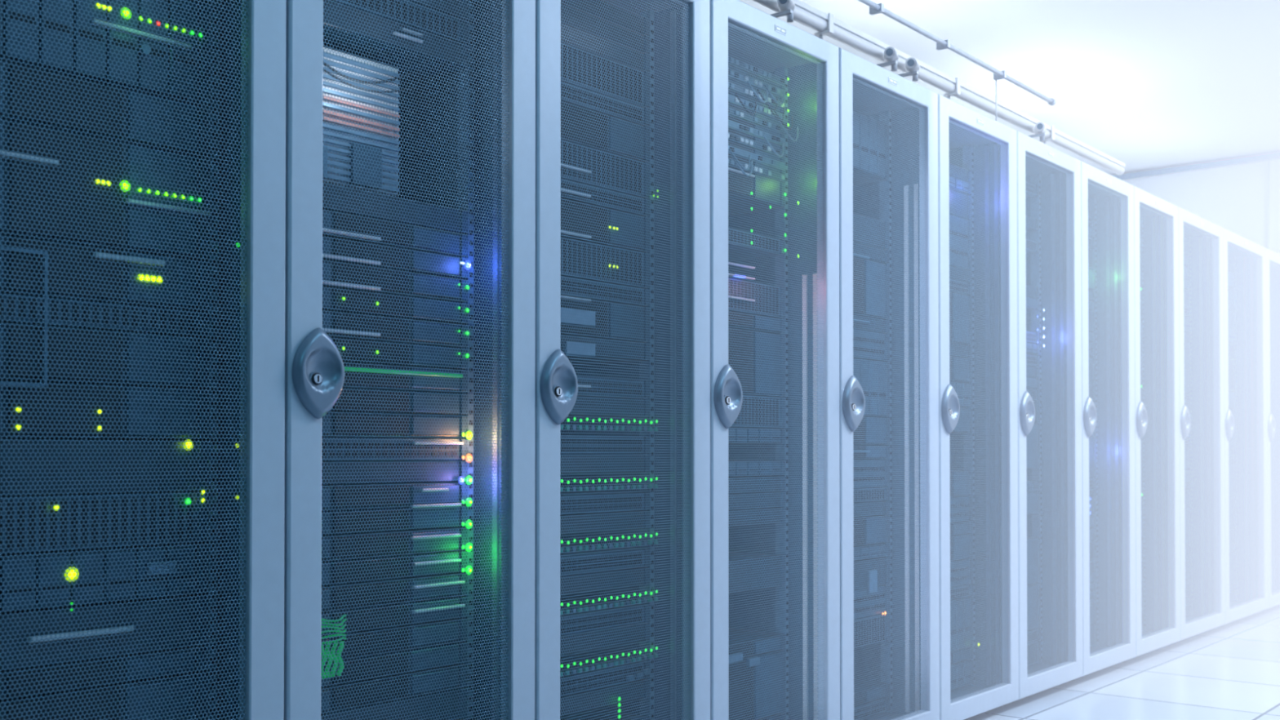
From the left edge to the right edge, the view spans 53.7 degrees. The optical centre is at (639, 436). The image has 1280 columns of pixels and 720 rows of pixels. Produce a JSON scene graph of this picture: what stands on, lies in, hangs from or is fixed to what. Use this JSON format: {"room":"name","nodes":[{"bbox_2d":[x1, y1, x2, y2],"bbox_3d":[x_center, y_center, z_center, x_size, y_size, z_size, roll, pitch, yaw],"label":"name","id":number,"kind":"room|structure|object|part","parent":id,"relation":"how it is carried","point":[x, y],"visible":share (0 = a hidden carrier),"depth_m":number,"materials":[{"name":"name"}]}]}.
{"room":"server room","nodes":[
{"label":"server room","id":0,"kind":"room"},
{"bbox_2d":[739,0,1279,174],"bbox_3d":[1.080,-1.911,3.271,4.350,0.100,11.050,-1,-1,40],"label":"ceiling","id":1,"kind":"structure","parent":0,"point":[1144,84],"depth_m":6.17,"materials":[{"name":"white paint"}]},
{"bbox_2d":[966,604,1279,719],"bbox_3d":[1.080,0.989,3.236,4.350,0.100,11.050,-1,-1,40],"label":"floor","id":2,"kind":"structure","parent":0,"point":[1231,671],"depth_m":4.85,"materials":[{"name":"tile"}]},
{"bbox_2d":[0,0,286,719],"bbox_3d":[-1.165,-0.092,2.227,1.019,2.038,0.596,-1,-1,40],"label":"tall cabinet","id":3,"kind":"object","parent":2,"relation":"on","point":[143,142],"visible":1,"depth_m":2.05,"materials":[{"name":"metal"}]},
{"bbox_3d":[-0.800,-0.107,1.922,0.034,2.000,0.594,-1,-1,40],"label":"door frame","id":4,"kind":"part","parent":3,"relation":"part of","materials":[{"name":"paint"}]},
{"bbox_2d":[284,0,535,719],"bbox_3d":[-0.780,-0.087,2.687,1.019,2.038,0.596,-1,-1,40],"label":"tall cabinet","id":5,"kind":"object","parent":2,"relation":"on","point":[409,493],"visible":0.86,"depth_m":2.49,"materials":[{"name":"metal"}]},
{"bbox_3d":[-0.551,-0.109,2.181,0.019,0.158,0.102,-1,-1,40],"label":"handle","id":6,"kind":"part","parent":5,"relation":"part of","materials":[{"name":"metal"}]},
{"bbox_2d":[534,0,710,719],"bbox_3d":[-0.395,-0.081,3.147,1.019,2.038,0.596,-1,-1,40],"label":"tall cabinet","id":7,"kind":"object","parent":2,"relation":"on","point":[622,437],"visible":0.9,"depth_m":2.98,"materials":[{"name":"metal"}]},
{"bbox_3d":[-0.166,-0.103,2.641,0.019,0.158,0.102,-1,-1,40],"label":"handle","id":8,"kind":"part","parent":7,"relation":"part of","materials":[{"name":"metal"}]},
{"bbox_2d":[710,0,839,719],"bbox_3d":[-0.010,-0.076,3.607,1.019,2.038,0.596,-1,-1,40],"label":"tall cabinet","id":9,"kind":"object","parent":2,"relation":"on","point":[775,486],"visible":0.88,"depth_m":3.46,"materials":[{"name":"metal"}]},
{"bbox_3d":[0.219,-0.098,3.101,0.019,0.158,0.102,-1,-1,40],"label":"handle","id":10,"kind":"part","parent":9,"relation":"part of","materials":[{"name":"metal"}]},
{"bbox_2d":[838,47,939,719],"bbox_3d":[0.375,-0.070,4.067,1.019,2.038,0.596,-1,-1,40],"label":"tall cabinet","id":11,"kind":"object","parent":2,"relation":"on","point":[889,235],"visible":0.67,"depth_m":3.93,"materials":[{"name":"metal"}]},
{"bbox_3d":[0.604,-0.092,3.562,0.019,0.158,0.102,-1,-1,40],"label":"handle","id":12,"kind":"part","parent":11,"relation":"part of","materials":[{"name":"metal"}]},
{"bbox_2d":[937,93,1018,719],"bbox_3d":[0.760,-0.065,4.527,1.019,2.038,0.596,-1,-1,40],"label":"tall cabinet","id":13,"kind":"object","parent":2,"relation":"on","point":[977,153],"visible":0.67,"depth_m":4.40,"materials":[{"name":"metal"}]},
{"bbox_3d":[0.989,-0.087,4.022,0.019,0.158,0.102,-1,-1,40],"label":"handle","id":14,"kind":"part","parent":13,"relation":"part of","materials":[{"name":"metal"}]},
{"bbox_3d":[1.129,-0.083,4.219,0.001,1.880,0.462,-1,-1,40],"label":"perforated panel","id":15,"kind":"part","parent":13,"relation":"part of","materials":[{"name":"grey metal"}]},
{"bbox_2d":[1004,130,1082,706],"bbox_3d":[1.145,-0.059,4.987,1.019,2.038,0.596,-1,-1,40],"label":"tall cabinet","id":16,"kind":"object","parent":2,"relation":"on","point":[1050,507],"visible":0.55,"depth_m":4.86,"materials":[{"name":"metal"}]},
{"bbox_3d":[1.374,-0.081,4.482,0.019,0.158,0.102,-1,-1,40],"label":"handle","id":17,"kind":"part","parent":16,"relation":"part of","materials":[{"name":"metal"}]},
{"bbox_3d":[1.514,-0.078,4.679,0.001,1.880,0.462,-1,-1,40],"label":"perforated panel","id":18,"kind":"part","parent":16,"relation":"part of","materials":[{"name":"grey metal"}]},
{"bbox_2d":[1069,160,1135,681],"bbox_3d":[1.530,-0.054,5.447,1.019,2.038,0.596,-1,-1,40],"label":"tall cabinet","id":19,"kind":"object","parent":2,"relation":"on","point":[1107,201],"visible":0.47,"depth_m":5.32,"materials":[{"name":"metal"}]},
{"bbox_3d":[1.759,-0.076,4.942,0.019,0.158,0.102,-1,-1,40],"label":"handle","id":20,"kind":"part","parent":19,"relation":"part of","materials":[{"name":"metal"}]},
{"bbox_3d":[1.899,-0.072,5.139,0.001,1.880,0.462,-1,-1,40],"label":"perforated panel","id":21,"kind":"part","parent":19,"relation":"part of","materials":[{"name":"grey metal"}]},
{"bbox_2d":[1123,185,1180,662],"bbox_3d":[1.915,-0.048,5.907,1.019,2.038,0.596,-1,-1,40],"label":"tall cabinet","id":22,"kind":"object","parent":2,"relation":"on","point":[1156,242],"visible":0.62,"depth_m":5.78,"materials":[{"name":"metal"}]},
{"bbox_3d":[2.144,-0.070,5.402,0.019,0.158,0.102,-1,-1,40],"label":"handle","id":23,"kind":"part","parent":22,"relation":"part of","materials":[{"name":"metal"}]},
{"bbox_3d":[2.284,-0.067,5.599,0.001,1.880,0.462,-1,-1,40],"label":"perforated panel","id":24,"kind":"part","parent":22,"relation":"part of","materials":[{"name":"grey metal"}]},
{"bbox_2d":[1167,206,1225,645],"bbox_3d":[2.339,-0.042,6.414,1.019,2.038,0.716,-1,-1,40],"label":"tall cabinet","id":25,"kind":"object","parent":2,"relation":"on","point":[1201,241],"visible":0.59,"depth_m":6.34,"materials":[{"name":"metal"}]},
{"bbox_3d":[2.529,-0.065,5.862,0.019,0.158,0.102,-1,-1,40],"label":"handle","id":26,"kind":"part","parent":25,"relation":"part of","materials":[{"name":"metal"}]},
{"bbox_3d":[2.707,-0.061,6.106,0.001,1.880,0.582,-1,-1,40],"label":"perforated panel","id":27,"kind":"part","parent":25,"relation":"part of","materials":[{"name":"grey metal"}]},
{"bbox_2d":[1213,227,1267,629],"bbox_3d":[2.833,-0.035,7.004,1.019,2.038,0.816,-1,-1,40],"label":"tall cabinet","id":28,"kind":"object","parent":2,"relation":"on","point":[1245,355],"visible":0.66,"depth_m":6.96,"materials":[{"name":"metal"}]},
{"bbox_3d":[2.991,-0.058,6.414,0.019,0.158,0.102,-1,-1,40],"label":"handle","id":29,"kind":"part","parent":28,"relation":"part of","materials":[{"name":"metal"}]},
{"bbox_3d":[3.202,-0.054,6.696,0.001,1.880,0.682,-1,-1,40],"label":"perforated panel","id":30,"kind":"part","parent":28,"relation":"part of","materials":[{"name":"grey metal"}]},
{"bbox_2d":[1257,248,1279,613],"bbox_3d":[3.353,-0.028,7.625,1.019,2.038,0.796,-1,-1,40],"label":"tall cabinet","id":31,"kind":"object","parent":2,"relation":"on","point":[1273,259],"visible":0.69,"depth_m":7.21,"materials":[{"name":"metal"}]},
{"bbox_3d":[3.518,-0.051,7.043,0.019,0.158,0.102,-1,-1,40],"label":"handle","id":32,"kind":"part","parent":31,"relation":"part of","materials":[{"name":"metal"}]},
{"bbox_3d":[3.717,-0.042,7.320,0.034,2.000,0.794,-1,-1,40],"label":"door frame","id":33,"kind":"part","parent":31,"relation":"part of","materials":[{"name":"paint"}]},
{"bbox_3d":[3.721,-0.046,7.317,0.001,1.880,0.662,-1,-1,40],"label":"perforated panel","id":34,"kind":"part","parent":31,"relation":"part of","materials":[{"name":"grey metal"}]},
{"bbox_3d":[-1.550,-0.098,1.766,1.019,2.038,0.596,-1,-1,40],"label":"cabinet","id":35,"kind":"object","parent":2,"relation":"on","visible":0},
{"bbox_2d":[752,0,1125,174],"bbox_3d":[0.206,-1.221,3.538,0.109,0.251,6.650,-1,-1,40],"label":"pipe","id":36,"kind":"object","parent":35,"relation":"on","point":[825,24],"visible":0.9,"depth_m":4.53,"materials":[{"name":"white metal"}]},
{"bbox_2d":[857,0,1056,120],"bbox_3d":[-0.096,-1.224,2.923,0.043,0.243,5.320,-1,-1,40],"label":"conduit pipe","id":37,"kind":"object","parent":35,"relation":"on","point":[874,8],"visible":0.86,"depth_m":4.27,"materials":[{"name":"white metal"}]},
{"bbox_2d":[1111,151,1279,254],"bbox_3d":[4.658,-0.410,7.529,4.550,3.000,0.100,-1,-1,40],"label":"wall","id":38,"kind":"structure","parent":0,"point":[1233,197],"depth_m":8.18,"materials":[{"name":"white paint"}]},
{"bbox_2d":[1112,151,1279,180],"bbox_3d":[4.616,-1.778,7.495,4.350,0.035,0.030,-1,-1,40],"label":"trim","id":39,"kind":"structure","parent":38,"relation":"attached to","point":[1274,155],"depth_m":8.28,"materials":[{"name":"metal"}]},
{"bbox_2d":[1266,161,1269,248],"bbox_3d":[4.426,-0.378,7.650,1.162,2.740,0.012,-1,-1,40],"label":"trim","id":40,"kind":"structure","parent":38,"relation":"attached to","point":[1267,162],"depth_m":8.03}
]}

